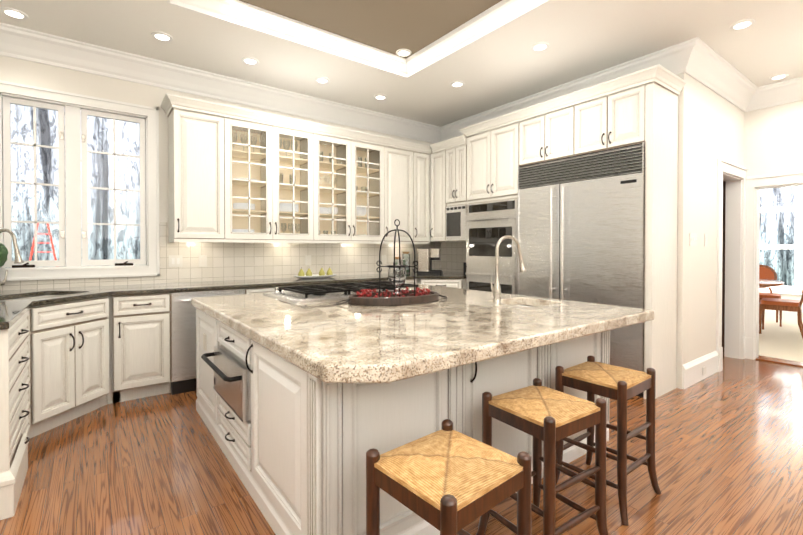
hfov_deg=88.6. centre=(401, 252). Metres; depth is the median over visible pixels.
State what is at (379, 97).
recessed light
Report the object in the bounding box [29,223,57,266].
ladder
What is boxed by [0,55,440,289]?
wall
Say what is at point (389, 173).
upper cabinet
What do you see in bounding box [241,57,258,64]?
recessed light
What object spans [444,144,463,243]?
upper cabinet
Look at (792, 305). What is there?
dining chair
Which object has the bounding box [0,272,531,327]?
countertop
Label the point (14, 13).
recessed light
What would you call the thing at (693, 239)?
light switch
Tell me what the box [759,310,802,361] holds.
floor carpet
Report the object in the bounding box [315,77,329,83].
recessed light
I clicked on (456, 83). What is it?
recessed light
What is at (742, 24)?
recessed light
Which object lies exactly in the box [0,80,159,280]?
window
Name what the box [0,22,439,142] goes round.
crown molding
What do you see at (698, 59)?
crown molding
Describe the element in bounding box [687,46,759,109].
crown molding
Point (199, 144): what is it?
upper cabinet
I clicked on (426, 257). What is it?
coffee maker
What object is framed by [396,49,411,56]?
recessed light
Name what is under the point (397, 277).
centerpiece tray
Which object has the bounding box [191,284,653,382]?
island countertop
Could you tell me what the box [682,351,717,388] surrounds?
baseboard
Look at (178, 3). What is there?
trim
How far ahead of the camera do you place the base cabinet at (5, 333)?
1.91 m
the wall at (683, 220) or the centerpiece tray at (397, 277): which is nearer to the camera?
the centerpiece tray at (397, 277)
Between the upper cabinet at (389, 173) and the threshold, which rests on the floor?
the threshold
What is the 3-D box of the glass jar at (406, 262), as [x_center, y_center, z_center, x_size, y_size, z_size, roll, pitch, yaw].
[0.062,0.136,5.521,0.108,0.292,0.108,0,1,41]
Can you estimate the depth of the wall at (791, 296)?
8.02 m
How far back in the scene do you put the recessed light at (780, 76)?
4.18 m
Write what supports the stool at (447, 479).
on the floor
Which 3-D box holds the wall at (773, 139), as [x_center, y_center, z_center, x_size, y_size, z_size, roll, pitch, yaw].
[4.774,-0.289,3.630,0.120,3.000,5.730,0,1,-37]
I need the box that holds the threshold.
[756,355,802,366]
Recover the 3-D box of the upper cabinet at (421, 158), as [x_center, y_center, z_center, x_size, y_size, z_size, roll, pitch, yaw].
[0.177,-0.786,5.621,0.302,1.285,0.338,0,1,-37]
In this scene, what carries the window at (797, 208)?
in the wall at (791, 296)
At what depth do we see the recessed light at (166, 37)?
3.39 m
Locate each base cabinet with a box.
[0,328,11,519]
[12,316,135,516]
[136,316,171,398]
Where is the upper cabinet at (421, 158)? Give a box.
[416,144,431,243]
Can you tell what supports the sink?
in the countertop at (102, 302)
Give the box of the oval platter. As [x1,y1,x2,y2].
[294,267,336,278]
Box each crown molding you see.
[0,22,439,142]
[440,37,707,141]
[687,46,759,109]
[742,76,802,111]
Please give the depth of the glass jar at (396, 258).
5.44 m
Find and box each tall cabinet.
[464,112,515,294]
[516,65,679,398]
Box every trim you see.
[166,0,185,7]
[182,0,405,77]
[406,0,551,78]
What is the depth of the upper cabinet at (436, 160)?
5.48 m
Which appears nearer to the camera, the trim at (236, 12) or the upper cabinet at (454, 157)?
the trim at (236, 12)
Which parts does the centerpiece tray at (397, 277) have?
hurricane glass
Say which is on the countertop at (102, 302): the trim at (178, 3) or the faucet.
the faucet
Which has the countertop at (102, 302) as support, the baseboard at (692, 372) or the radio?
the radio
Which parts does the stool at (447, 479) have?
stool seat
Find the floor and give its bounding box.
[0,354,802,534]
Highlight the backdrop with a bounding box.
[5,104,794,285]
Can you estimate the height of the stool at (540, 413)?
0.644 m
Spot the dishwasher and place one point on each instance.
(183, 327)
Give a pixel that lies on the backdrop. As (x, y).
(777, 227)
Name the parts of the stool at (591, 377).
stool seat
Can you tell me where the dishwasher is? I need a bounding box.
[172,316,195,394]
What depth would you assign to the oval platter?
4.61 m
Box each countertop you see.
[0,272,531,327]
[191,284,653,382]
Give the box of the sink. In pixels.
[0,292,87,299]
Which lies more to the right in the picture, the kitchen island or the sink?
the kitchen island
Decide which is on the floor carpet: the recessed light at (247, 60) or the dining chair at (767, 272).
the dining chair at (767, 272)
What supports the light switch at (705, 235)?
attached to the wall at (717, 123)
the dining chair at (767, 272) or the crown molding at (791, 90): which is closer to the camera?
the crown molding at (791, 90)
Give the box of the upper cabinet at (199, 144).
[164,96,231,239]
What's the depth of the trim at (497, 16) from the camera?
3.47 m
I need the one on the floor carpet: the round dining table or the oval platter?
the round dining table
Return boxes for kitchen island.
[191,235,653,534]
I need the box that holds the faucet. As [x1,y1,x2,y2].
[0,229,23,295]
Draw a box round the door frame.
[716,158,802,371]
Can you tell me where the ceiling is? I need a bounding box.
[0,0,802,126]
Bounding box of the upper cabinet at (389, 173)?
[364,136,415,243]
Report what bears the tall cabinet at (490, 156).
on the floor
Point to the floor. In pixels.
(729, 449)
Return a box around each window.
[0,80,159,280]
[759,186,802,294]
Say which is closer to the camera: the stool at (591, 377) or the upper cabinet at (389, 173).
the stool at (591, 377)
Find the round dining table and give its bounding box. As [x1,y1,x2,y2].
[759,279,784,286]
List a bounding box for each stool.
[366,419,530,534]
[476,378,608,534]
[555,355,660,525]
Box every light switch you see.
[689,233,696,245]
[704,234,707,245]
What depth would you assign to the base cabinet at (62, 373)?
2.85 m
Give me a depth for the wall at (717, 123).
3.97 m
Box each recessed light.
[0,7,27,19]
[151,31,172,41]
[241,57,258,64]
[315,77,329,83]
[374,94,386,99]
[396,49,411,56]
[450,81,464,86]
[531,42,549,51]
[730,19,754,29]
[769,73,788,79]
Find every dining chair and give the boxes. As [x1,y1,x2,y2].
[759,264,781,326]
[759,289,802,337]
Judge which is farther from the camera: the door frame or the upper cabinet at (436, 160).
the upper cabinet at (436, 160)
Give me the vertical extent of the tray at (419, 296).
0.088 m
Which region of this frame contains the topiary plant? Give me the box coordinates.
[0,243,7,266]
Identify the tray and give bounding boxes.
[336,219,446,305]
[336,287,446,305]
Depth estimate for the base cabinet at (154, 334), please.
3.42 m
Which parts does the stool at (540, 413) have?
stool seat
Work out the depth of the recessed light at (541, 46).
3.56 m
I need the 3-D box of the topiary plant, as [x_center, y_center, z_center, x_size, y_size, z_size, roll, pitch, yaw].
[-3.155,0.094,3.112,0.271,0.422,0.271,0,1,-37]
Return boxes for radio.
[463,262,466,274]
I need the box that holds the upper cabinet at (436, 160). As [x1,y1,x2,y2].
[428,148,443,243]
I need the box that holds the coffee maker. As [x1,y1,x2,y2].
[417,248,442,273]
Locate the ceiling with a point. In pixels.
(506, 64)
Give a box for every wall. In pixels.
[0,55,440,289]
[443,72,689,388]
[688,77,744,361]
[722,100,802,353]
[759,289,802,312]
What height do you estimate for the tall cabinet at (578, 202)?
2.700 m

